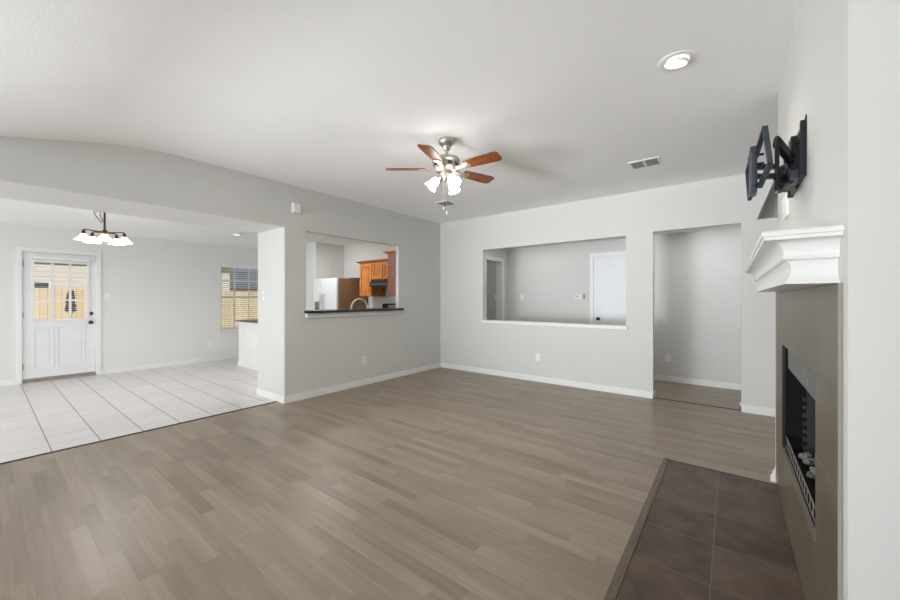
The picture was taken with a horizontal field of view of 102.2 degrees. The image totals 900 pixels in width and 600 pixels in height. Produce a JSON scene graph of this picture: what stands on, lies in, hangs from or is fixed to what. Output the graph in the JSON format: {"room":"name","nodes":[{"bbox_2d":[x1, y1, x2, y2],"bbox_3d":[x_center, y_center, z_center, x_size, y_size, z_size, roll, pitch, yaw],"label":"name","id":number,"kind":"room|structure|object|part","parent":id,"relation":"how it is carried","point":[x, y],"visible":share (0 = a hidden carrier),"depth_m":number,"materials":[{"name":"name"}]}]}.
{"room":"living room","nodes":[
{"label":"living room","id":0,"kind":"room"},
{"bbox_2d":[0,222,257,379],"bbox_3d":[-7.239,-0.070,4.813,0.140,2.740,10.750,0,0,38],"label":"wall","id":1,"kind":"structure","parent":0,"point":[164,303],"depth_m":6.73,"materials":[{"name":"paint"}]},
{"bbox_2d":[16,247,100,384],"bbox_3d":[-6.314,0.253,5.895,0.118,2.095,0.943,0,0,38],"label":"door","id":2,"kind":"structure","parent":1,"relation":"in","point":[58,295],"depth_m":5.87,"materials":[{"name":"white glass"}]},
{"bbox_3d":[-6.438,0.770,5.748,0.013,0.660,0.220,0,0,38],"label":"panel","id":3,"kind":"part","parent":2,"relation":"part of","materials":[{"name":"white wood"}]},
{"bbox_2d":[35,264,84,318],"bbox_3d":[-6.331,-0.120,5.915,0.015,0.859,0.577,0,0,38],"label":"window","id":4,"kind":"structure","parent":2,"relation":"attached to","point":[59,288],"depth_m":5.91,"materials":[{"name":"clear glass"}]},
{"bbox_3d":[-6.317,-0.130,5.904,0.018,0.970,0.653,0,0,38],"label":"lite frame","id":5,"kind":"part","parent":2,"relation":"part of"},
{"bbox_3d":[-6.342,-0.130,5.923,0.004,0.910,0.593,0,0,38],"label":"pane","id":6,"kind":"part","parent":2,"relation":"part of","materials":[{"name":"clear glass"}]},
{"bbox_3d":[-6.251,0.770,5.990,0.013,0.660,0.330,0,0,38],"label":"panel","id":7,"kind":"part","parent":2,"relation":"part of","materials":[{"name":"white wood"}]},
{"bbox_2d":[104,293,109,298],"bbox_3d":[-5.969,-0.050,6.322,0.020,0.116,0.072,0,0,38],"label":"light switch","id":8,"kind":"object","parent":1,"relation":"attached to","point":[106,295],"visible":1,"depth_m":6.32,"materials":[{"name":"white plastic"}]},
{"bbox_2d":[0,354,238,385],"bbox_3d":[-7.379,1.256,4.505,0.015,0.088,10.090,0,0,38],"label":"baseboard","id":9,"kind":"structure","parent":1,"relation":"attached to","point":[207,359],"depth_m":6.86,"materials":[{"name":"white wood"}]},
{"bbox_2d":[218,267,257,333],"bbox_3d":[-4.623,-0.003,8.106,0.165,1.485,1.020,0,0,38],"label":"window","id":10,"kind":"structure","parent":1,"relation":"in","point":[249,279],"depth_m":8.06,"materials":[{"name":"clear glass"}]},
{"bbox_3d":[-4.607,0.699,8.094,0.125,0.083,1.020,0,0,38],"label":"sill","id":11,"kind":"part","parent":10,"relation":"part of","materials":[{"name":"white paint"}]},
{"bbox_2d":[221,264,257,328],"bbox_3d":[-4.626,-0.050,8.108,0.067,1.385,0.890,0,0,38],"label":"window blind","id":12,"kind":"object","parent":10,"relation":"attached to","point":[222,265],"visible":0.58,"depth_m":8.02,"materials":[{"name":"beige plastic"}]},
{"bbox_2d":[0,136,284,225],"bbox_3d":[-4.889,-1.171,1.452,0.730,0.538,8.310,0,0,38],"label":"beam","id":13,"kind":"structure","parent":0,"point":[139,175],"depth_m":3.42,"materials":[{"name":"paint"}]},
{"bbox_2d":[0,180,284,232],"bbox_3d":[-4.889,-0.899,1.452,0.730,0.005,8.310,0,0,38],"label":"ceiling","id":14,"kind":"structure","parent":0,"point":[8,190],"depth_m":3.56,"materials":[{"name":"paint"}]},
{"bbox_2d":[258,228,281,395],"bbox_3d":[-2.321,0.080,4.806,0.645,2.440,0.140,0,0,38],"label":"wall","id":15,"kind":"structure","parent":0,"point":[269,242],"depth_m":4.73,"materials":[{"name":"paint"}]},
{"bbox_2d":[256,388,284,403],"bbox_3d":[-2.300,1.256,4.781,0.740,0.088,0.155,0,0,38],"label":"baseboard","id":16,"kind":"structure","parent":15,"relation":"attached to","point":[263,393],"depth_m":4.70,"materials":[{"name":"white wood"}]},
{"bbox_2d":[306,242,395,309],"bbox_3d":[-2.419,-0.070,7.538,4.145,2.740,0.780,0,0,38],"label":"wall","id":17,"kind":"structure","parent":0,"point":[323,260],"depth_m":7.40,"materials":[{"name":"paint"}]},
{"bbox_2d":[356,260,384,296],"bbox_3d":[-1.524,-0.378,6.943,0.420,0.666,0.375,0,0,38],"label":"upper cabinet","id":18,"kind":"object","parent":17,"relation":"attached to","point":[366,290],"visible":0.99,"depth_m":6.80,"materials":[{"name":"brown wood"}]},
{"bbox_3d":[-1.524,-0.689,6.943,0.420,0.045,0.375,0,0,38],"label":"crown molding","id":19,"kind":"part","parent":18,"relation":"part of","materials":[{"name":"brown wood"}]},
{"bbox_3d":[-1.582,-0.355,6.814,0.335,0.590,0.020,0,0,38],"label":"door","id":20,"kind":"part","parent":18,"relation":"part of","materials":[{"name":"brown wood"}]},
{"bbox_2d":[370,279,387,286],"bbox_3d":[-1.131,-0.289,6.624,0.578,0.128,0.388,0,0,38],"label":"range hood","id":21,"kind":"object","parent":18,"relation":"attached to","point":[380,282],"visible":0.55,"depth_m":6.52,"materials":[{"name":"black metal"}]},
{"bbox_2d":[369,259,387,279],"bbox_3d":[-1.147,-0.533,6.652,0.648,0.356,0.375,0,0,38],"label":"upper cabinet","id":22,"kind":"object","parent":17,"relation":"attached to","point":[380,266],"visible":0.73,"depth_m":6.56,"materials":[{"name":"brown wood"}]},
{"bbox_3d":[-1.327,-0.507,6.617,0.270,0.285,0.020,0,0,38],"label":"door","id":23,"kind":"part","parent":22,"relation":"part of","materials":[{"name":"brown wood"}]},
{"bbox_3d":[-1.147,-0.689,6.652,0.648,0.045,0.375,0,0,38],"label":"crown molding","id":24,"kind":"part","parent":22,"relation":"part of","materials":[{"name":"brown wood"}]},
{"bbox_3d":[-1.094,-0.507,6.436,0.270,0.285,0.020,0,0,38],"label":"door","id":25,"kind":"part","parent":22,"relation":"part of","materials":[{"name":"brown wood"}]},
{"bbox_2d":[282,183,439,396],"bbox_3d":[-1.147,-0.070,5.744,0.065,2.740,3.060,0,0,38],"label":"wall","id":26,"kind":"structure","parent":0,"point":[318,352],"depth_m":5.39,"materials":[{"name":"paint"}]},
{"bbox_2d":[292,203,300,213],"bbox_3d":[-1.948,-1.153,4.610,0.054,0.130,0.105,0,0,38],"label":"door chime","id":27,"kind":"object","parent":26,"relation":"attached to","point":[296,207],"visible":1,"depth_m":4.59,"materials":[{"name":"white plastic"}]},
{"bbox_2d":[304,308,403,317],"bbox_3d":[-1.460,0.199,5.466,0.440,0.093,1.713,0,0,38],"label":"countertop","id":28,"kind":"structure","parent":26,"relation":"attached to","point":[360,311],"depth_m":5.25,"materials":[{"name":"black stone"}]},
{"bbox_2d":[285,363,440,403],"bbox_3d":[-1.115,1.256,5.719,0.015,0.088,3.060,0,0,38],"label":"baseboard","id":29,"kind":"structure","parent":26,"relation":"attached to","point":[296,397],"depth_m":5.33,"materials":[{"name":"white wood"}]},
{"bbox_2d":[362,356,365,364],"bbox_3d":[-1.297,0.930,5.488,0.010,0.116,0.072,0,0,38],"label":"power outlet","id":30,"kind":"object","parent":26,"relation":"attached to","point":[363,358],"visible":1,"depth_m":5.48,"materials":[{"name":"white plastic"}]},
{"bbox_2d":[383,250,395,295],"bbox_3d":[-0.883,-0.431,6.340,0.241,0.759,0.545,0,0,38],"label":"upper cabinet","id":31,"kind":"object","parent":26,"relation":"attached to","point":[391,254],"visible":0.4,"depth_m":6.14,"materials":[{"name":"brown wood"}]},
{"bbox_3d":[-0.883,-0.786,6.340,0.241,0.050,0.545,0,0,38],"label":"crown molding","id":32,"kind":"part","parent":31,"relation":"part of","materials":[{"name":"brown wood"}]},
{"bbox_2d":[0,358,774,599],"bbox_3d":[-2.690,1.330,2.487,9.900,0.060,12.640,0,0,38],"label":"floor","id":33,"kind":"structure","parent":0,"point":[440,483],"depth_m":2.60,"materials":[{"name":"laminate"}]},
{"bbox_2d":[0,401,276,464],"bbox_3d":[-4.726,1.298,1.326,0.026,0.008,8.310,0,0,38],"label":"trim","id":34,"kind":"structure","parent":33,"relation":"on","point":[274,401],"depth_m":3.42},
{"bbox_2d":[235,319,257,370],"bbox_3d":[-3.050,0.855,6.597,2.340,0.890,0.660,0,0,38],"label":"base cabinet","id":35,"kind":"object","parent":33,"relation":"on","point":[248,329],"visible":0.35,"depth_m":6.81,"materials":[{"name":"white wood"}]},
{"bbox_2d":[235,319,257,322],"bbox_3d":[-3.050,0.420,6.597,2.340,0.021,0.660,0,0,38],"label":"countertop","id":36,"kind":"structure","parent":35,"relation":"on","point":[250,320],"depth_m":6.92,"materials":[{"name":"stone"}]},
{"bbox_3d":[-3.055,1.256,6.586,2.295,0.088,0.565,0,0,38],"label":"trim","id":37,"kind":"part","parent":35,"relation":"part of","materials":[{"name":"white wood"}]},
{"bbox_2d":[313,278,366,309],"bbox_3d":[-2.186,0.455,7.170,0.765,1.690,0.777,0,0,38],"label":"refrigerator","id":38,"kind":"object","parent":33,"relation":"on","point":[328,293],"visible":0.34,"depth_m":6.88,"materials":[{"name":"silver metal"}]},
{"bbox_3d":[-2.546,0.415,7.059,0.331,1.610,0.046,0,0,38],"label":"door","id":39,"kind":"part","parent":38,"relation":"part of","materials":[{"name":"white metal"}]},
{"bbox_3d":[-2.470,0.220,6.939,0.026,0.681,0.064,0,0,38],"label":"handle","id":40,"kind":"part","parent":38,"relation":"part of","materials":[{"name":"silver metal"}]},
{"bbox_3d":[-2.415,0.220,6.896,0.026,0.681,0.064,0,0,38],"label":"handle","id":41,"kind":"part","parent":38,"relation":"part of","materials":[{"name":"silver metal"}]},
{"bbox_3d":[-2.242,0.415,6.823,0.428,1.610,0.046,0,0,38],"label":"door","id":42,"kind":"part","parent":38,"relation":"part of","materials":[{"name":"white metal"}]},
{"bbox_2d":[382,303,395,307],"bbox_3d":[-1.210,0.682,6.519,0.575,1.195,0.652,0,0,38],"label":"range","id":43,"kind":"object","parent":33,"relation":"on","point":[384,305],"visible":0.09,"depth_m":6.78,"materials":[{"name":"black metal"}]},
{"bbox_2d":[655,397,739,410],"bbox_3d":[3.037,1.298,4.503,0.901,0.007,0.030,0,0,38],"label":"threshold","id":44,"kind":"structure","parent":33,"relation":"on","point":[655,397],"depth_m":4.46,"materials":[{"name":"brown wood"}]},
{"bbox_2d":[603,457,803,599],"bbox_3d":[1.335,1.292,1.875,0.682,0.013,2.200,0,0,38],"label":"hearth","id":45,"kind":"object","parent":33,"relation":"on","point":[698,533],"visible":1,"depth_m":1.91,"materials":[{"name":"tile"}]},
{"bbox_2d":[770,469,774,482],"bbox_3d":[2.293,1.237,2.572,0.038,0.124,0.015,0,0,38],"label":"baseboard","id":46,"kind":"structure","parent":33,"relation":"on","point":[772,476],"depth_m":2.57,"materials":[{"name":"white wood"}]},
{"bbox_3d":[-1.777,0.841,5.495,0.624,0.919,1.605,0,0,38],"label":"cabinet","id":47,"kind":"object","parent":33,"relation":"on","visible":0},
{"bbox_2d":[350,298,367,308],"bbox_3d":[-1.496,0.183,6.058,0.073,0.395,0.382,0,0,38],"label":"faucet","id":48,"kind":"object","parent":47,"relation":"on","point":[357,298],"visible":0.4,"depth_m":6.03,"materials":[{"name":"silver metal"}]},
{"bbox_2d":[0,0,798,248],"bbox_3d":[-3.070,-1.350,1.997,9.900,0.420,11.400,0,0,38],"label":"ceiling","id":49,"kind":"structure","parent":0,"point":[322,96],"depth_m":2.47,"materials":[{"name":"paint"}]},
{"bbox_2d":[74,211,132,245],"bbox_3d":[-4.405,-0.932,4.619,0.546,0.416,0.546,0,0,38],"label":"chandelier","id":50,"kind":"object","parent":49,"relation":"hanging from","point":[83,236],"visible":0.89,"depth_m":4.63,"materials":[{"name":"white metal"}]},
{"bbox_3d":[-4.500,-0.763,4.459,0.178,0.078,0.178,0,0,38],"label":"lamp shade","id":51,"kind":"part","parent":50,"relation":"part of","materials":[{"name":"white glass"}]},
{"bbox_3d":[-4.600,-0.763,4.667,0.178,0.078,0.178,0,0,38],"label":"lamp shade","id":52,"kind":"part","parent":50,"relation":"part of","materials":[{"name":"white glass"}]},
{"bbox_3d":[-4.407,-0.988,4.632,0.022,0.265,0.022,0,0,38],"label":"stem","id":53,"kind":"part","parent":50,"relation":"part of","materials":[{"name":"brown metal"}]},
{"bbox_3d":[-4.272,-0.763,4.490,0.178,0.078,0.178,0,0,38],"label":"lamp shade","id":54,"kind":"part","parent":50,"relation":"part of","materials":[{"name":"white glass"}]},
{"bbox_3d":[-4.433,-0.763,4.826,0.178,0.078,0.178,0,0,38],"label":"lamp shade","id":55,"kind":"part","parent":50,"relation":"part of","materials":[{"name":"white glass"}]},
{"bbox_3d":[-4.230,-0.763,4.716,0.178,0.078,0.178,0,0,38],"label":"lamp shade","id":56,"kind":"part","parent":50,"relation":"part of","materials":[{"name":"white glass"}]},
{"bbox_2d":[386,136,501,213],"bbox_3d":[-0.001,-1.099,3.255,1.014,0.681,1.057,0,0,38],"label":"ceiling fan","id":57,"kind":"object","parent":49,"relation":"hanging from","point":[446,165],"visible":1,"depth_m":3.21,"materials":[{"name":"brown wood"}]},
{"bbox_3d":[-0.396,-1.170,3.276,0.358,0.037,0.127,0,0,0],"label":"blade","id":58,"kind":"part","parent":57,"relation":"part of","materials":[{"name":"brown wood"}]},
{"bbox_3d":[-0.146,-1.170,2.929,0.127,0.037,0.358,0,0,18],"label":"blade","id":59,"kind":"part","parent":57,"relation":"part of","materials":[{"name":"brown wood"}]},
{"bbox_3d":[-0.167,-1.033,3.273,0.121,0.128,0.114,0,0,38],"label":"lamp shade","id":60,"kind":"part","parent":57,"relation":"part of","materials":[{"name":"white glass"}]},
{"bbox_3d":[-0.030,-0.938,3.258,0.004,0.295,0.004,0,0,38],"label":"pull chain","id":61,"kind":"part","parent":57,"relation":"part of","materials":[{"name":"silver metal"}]},
{"bbox_3d":[0.031,-1.033,3.386,0.113,0.127,0.126,0,0,38],"label":"lamp shade","id":62,"kind":"part","parent":57,"relation":"part of","materials":[{"name":"white glass"}]},
{"bbox_3d":[0.027,-1.033,3.156,0.125,0.128,0.110,0,0,38],"label":"lamp shade","id":63,"kind":"part","parent":57,"relation":"part of","materials":[{"name":"white glass"}]},
{"bbox_3d":[0.263,-1.170,3.488,0.358,0.037,0.127,0,0,-36],"label":"blade","id":64,"kind":"part","parent":57,"relation":"part of","materials":[{"name":"brown wood"}]},
{"bbox_3d":[0.264,-1.170,3.062,0.360,0.037,0.126,0,0,38],"label":"blade","id":65,"kind":"part","parent":57,"relation":"part of","materials":[{"name":"brown wood"}]},
{"bbox_2d":[436,200,456,205],"bbox_3d":[-0.059,-1.434,5.446,0.240,0.011,0.240,0,0,38],"label":"ceiling vent","id":66,"kind":"object","parent":49,"relation":"in","point":[449,203],"visible":0.93,"depth_m":5.43,"materials":[{"name":"white metal"}]},
{"bbox_2d":[627,156,661,169],"bbox_3d":[2.063,-1.434,3.841,0.290,0.011,0.240,0,0,38],"label":"ceiling vent","id":67,"kind":"object","parent":49,"relation":"in","point":[653,161],"visible":1,"depth_m":3.83,"materials":[{"name":"white metal"}]},
{"bbox_2d":[657,50,695,71],"bbox_3d":[1.369,-1.429,2.197,0.200,0.042,0.200,0,0,38],"label":"recessed light","id":68,"kind":"object","parent":49,"relation":"in","point":[666,64],"visible":1,"depth_m":2.18,"materials":[{"name":"white plastic"}]},
{"bbox_2d":[487,261,495,319],"bbox_3d":[0.216,-0.070,7.737,1.670,2.740,1.700,0,0,38],"label":"wall","id":69,"kind":"structure","parent":0,"point":[491,266],"depth_m":8.13,"materials":[{"name":"paint"}]},
{"bbox_2d":[487,249,507,320],"bbox_3d":[0.803,-0.070,7.049,0.100,2.740,1.150,0,0,38],"label":"wall","id":70,"kind":"structure","parent":0,"point":[501,253],"depth_m":7.39,"materials":[{"name":"paint"}]},
{"bbox_2d":[487,256,503,319],"bbox_3d":[0.767,0.242,6.994,0.140,2.115,0.880,0,0,38],"label":"door frame","id":71,"kind":"structure","parent":70,"relation":"in","point":[499,261],"depth_m":7.27,"materials":[{"name":"white wood"}]},
{"bbox_2d":[440,170,777,408],"bbox_3d":[2.217,-0.120,5.441,5.755,2.840,0.580,0,0,38],"label":"wall","id":72,"kind":"structure","parent":0,"point":[622,358],"depth_m":5.08,"materials":[{"name":"paint"}]},
{"bbox_2d":[536,353,539,360],"bbox_3d":[1.383,0.915,5.714,0.072,0.116,0.010,0,0,38],"label":"power outlet","id":73,"kind":"object","parent":72,"relation":"attached to","point":[537,354],"visible":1,"depth_m":5.71,"materials":[{"name":"white plastic"}]},
{"bbox_2d":[440,363,655,398],"bbox_3d":[1.277,1.256,5.869,3.584,0.088,0.135,0,0,38],"label":"baseboard","id":74,"kind":"structure","parent":72,"relation":"attached to","point":[633,392],"depth_m":5.50,"materials":[{"name":"white wood"}]},
{"bbox_2d":[481,320,627,329],"bbox_3d":[1.520,0.392,5.689,2.340,0.047,0.162,0,0,38],"label":"trim","id":75,"kind":"structure","parent":72,"relation":"attached to","point":[603,326],"depth_m":5.48,"materials":[{"name":"white wood"}]},
{"bbox_2d":[740,402,774,416],"bbox_3d":[3.865,1.256,3.865,1.220,0.088,0.135,0,0,38],"label":"baseboard","id":76,"kind":"structure","parent":72,"relation":"attached to","point":[765,411],"depth_m":4.09,"materials":[{"name":"white wood"}]},
{"bbox_2d":[508,227,740,383],"bbox_3d":[3.140,-0.070,6.042,5.030,2.740,0.120,0,0,38],"label":"wall","id":77,"kind":"structure","parent":0,"point":[697,274],"depth_m":5.66,"materials":[{"name":"paint"}]},
{"bbox_2d":[575,294,584,298],"bbox_3d":[2.348,-0.045,6.566,0.165,0.090,0.022,0,0,38],"label":"thermostat","id":78,"kind":"object","parent":77,"relation":"attached to","point":[577,296],"visible":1,"depth_m":6.56,"materials":[{"name":"white plastic"}]},
{"bbox_2d":[590,251,625,324],"bbox_3d":[2.867,0.244,6.136,0.998,2.112,0.105,0,0,38],"label":"door","id":79,"kind":"structure","parent":77,"relation":"in","point":[608,271],"depth_m":6.25,"materials":[{"name":"white wood"}]},
{"bbox_2d":[665,354,670,361],"bbox_3d":[3.439,0.930,5.728,0.072,0.116,0.010,0,0,38],"label":"power outlet","id":80,"kind":"object","parent":77,"relation":"attached to","point":[667,356],"visible":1,"depth_m":5.72,"materials":[{"name":"white plastic"}]},
{"bbox_2d":[654,374,740,389],"bbox_3d":[3.082,1.256,5.885,4.930,0.088,0.200,0,0,38],"label":"baseboard","id":81,"kind":"structure","parent":77,"relation":"attached to","point":[718,384],"depth_m":5.48,"materials":[{"name":"white wood"}]},
{"bbox_2d":[508,224,740,248],"bbox_3d":[2.272,-1.073,6.202,6.600,0.095,1.610,0,0,38],"label":"ceiling","id":82,"kind":"structure","parent":0,"point":[730,226],"depth_m":5.51,"materials":[{"name":"paint"}]},
{"bbox_2d":[778,0,899,599],"bbox_3d":[2.120,-0.070,1.464,1.040,2.740,1.929,0,0,38],"label":"wall","id":83,"kind":"structure","parent":0,"point":[841,70],"depth_m":1.00,"materials":[{"name":"paint"}]},
{"bbox_2d":[745,114,806,200],"bbox_3d":[1.533,-0.636,1.723,0.203,0.328,0.662,0,0,38],"label":"mount","id":84,"kind":"object","parent":83,"relation":"attached to","point":[788,177],"visible":1,"depth_m":1.65,"materials":[{"name":"black metal"}]},
{"bbox_3d":[1.368,-0.575,1.638,0.026,0.206,0.115,0,0,38],"label":"head plate","id":85,"kind":"part","parent":84,"relation":"part of","materials":[{"name":"grey metal"}]},
{"bbox_3d":[1.449,-0.564,1.670,0.081,0.026,0.026,0,0,12],"label":"arm","id":86,"kind":"part","parent":84,"relation":"part of","materials":[{"name":"black metal"}]},
{"bbox_3d":[1.449,-0.607,1.670,0.081,0.026,0.026,0,0,12],"label":"arm","id":87,"kind":"part","parent":84,"relation":"part of","materials":[{"name":"black metal"}]},
{"bbox_3d":[1.490,-0.616,1.654,0.017,0.248,0.017,0,0,38],"label":"hinge post","id":88,"kind":"part","parent":84,"relation":"part of","materials":[{"name":"black metal"}]},
{"bbox_3d":[1.618,-0.540,1.773,0.327,0.114,0.018,0,0,-42],"label":"arm","id":89,"kind":"part","parent":84,"relation":"part of","materials":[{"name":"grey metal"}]},
{"bbox_3d":[1.618,-0.635,1.773,0.327,0.127,0.018,0,0,-42],"label":"arm","id":90,"kind":"part","parent":84,"relation":"part of","materials":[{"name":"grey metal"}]},
{"bbox_3d":[1.573,-0.686,1.703,0.206,0.101,0.026,0,0,-29],"label":"arm","id":91,"kind":"part","parent":84,"relation":"part of","materials":[{"name":"black metal"}]},
{"bbox_3d":[1.574,-0.556,1.703,0.197,0.051,0.026,0,0,-30],"label":"arm","id":92,"kind":"part","parent":84,"relation":"part of","materials":[{"name":"black metal"}]},
{"bbox_3d":[1.738,-0.642,1.879,0.018,0.175,0.018,0,0,38],"label":"hinge post","id":93,"kind":"part","parent":84,"relation":"part of","materials":[{"name":"black metal"}]},
{"bbox_3d":[1.600,-0.554,1.699,0.036,0.044,0.216,0,0,38],"label":"plate","id":94,"kind":"part","parent":84,"relation":"part of","materials":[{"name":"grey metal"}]},
{"bbox_3d":[1.666,-0.668,1.757,0.034,0.264,0.445,0,0,38],"label":"wall plate","id":95,"kind":"part","parent":84,"relation":"part of","materials":[{"name":"black metal"}]},
{"bbox_2d":[782,193,789,220],"bbox_3d":[1.958,-0.533,2.120,0.017,0.123,0.230,0,0,38],"label":"cable plate","id":96,"kind":"object","parent":83,"relation":"attached to","point":[786,201],"visible":0.96,"depth_m":2.06,"materials":[{"name":"white plastic"}]},
{"bbox_2d":[745,224,844,291],"bbox_3d":[1.644,-0.132,1.848,0.181,0.168,1.885,0,0,38],"label":"mantel shelf","id":97,"kind":"object","parent":83,"relation":"attached to","point":[799,258],"visible":1,"depth_m":1.15,"materials":[{"name":"white wood"}]},
{"bbox_3d":[1.653,-0.161,1.841,0.158,0.046,1.839,0,0,38],"label":"crown molding","id":98,"kind":"part","parent":97,"relation":"part of","materials":[{"name":"white wood"}]},
{"bbox_3d":[1.665,-0.131,1.832,0.128,0.014,1.779,0,0,38],"label":"bead molding","id":99,"kind":"part","parent":97,"relation":"part of","materials":[{"name":"white wood"}]},
{"bbox_3d":[1.667,-0.086,1.830,0.122,0.075,1.767,0,0,38],"label":"frieze molding","id":100,"kind":"part","parent":97,"relation":"part of","materials":[{"name":"white wood"}]},
{"bbox_2d":[775,283,842,599],"bbox_3d":[1.936,0.626,1.646,0.553,1.347,1.882,0,0,38],"label":"fireplace","id":101,"kind":"object","parent":83,"relation":"attached to","point":[808,321],"visible":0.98,"depth_m":1.48,"materials":[{"name":"tile"}]},
{"bbox_3d":[2.296,0.626,2.553,0.012,1.347,0.008,0,0,38],"label":"edge trim","id":102,"kind":"part","parent":101,"relation":"part of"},
{"bbox_3d":[2.034,0.592,2.212,0.014,0.625,0.009,0,0,38],"label":"frame","id":103,"kind":"part","parent":101,"relation":"part of","materials":[{"name":"black metal"}]},
{"bbox_3d":[1.697,0.909,1.775,0.014,0.006,1.053,0,0,38],"label":"sill trim","id":104,"kind":"part","parent":101,"relation":"part of","materials":[{"name":"silver metal"}]},
{"bbox_2d":[787,438,814,521],"bbox_3d":[1.715,0.865,1.780,0.002,0.069,1.059,0,0,38],"label":"grille","id":105,"kind":"object","parent":101,"relation":"attached to","point":[808,504],"depth_m":1.73,"materials":[{"name":"metal"}]},
{"bbox_3d":[1.721,0.351,1.758,0.030,0.121,1.032,0,0,38],"label":"lintel panel","id":106,"kind":"part","parent":101,"relation":"part of","materials":[{"name":"stone"}]},
{"bbox_2d":[798,452,814,478],"bbox_3d":[1.882,0.859,1.766,0.229,0.075,0.624,0,0,38],"label":"rubble","id":107,"kind":"object","parent":101,"relation":"in","point":[806,456],"visible":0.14,"depth_m":1.90,"materials":[{"name":"grey stone"}]},
{"bbox_3d":[2.255,0.659,2.002,0.445,0.479,0.047,0,0,38],"label":"refractory panel","id":108,"kind":"part","parent":101,"relation":"part of","materials":[{"name":"black metal"}]},
{"bbox_3d":[1.148,0.626,1.068,0.010,1.347,0.004,0,0,38],"label":"edge trim","id":109,"kind":"part","parent":101,"relation":"part of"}
]}

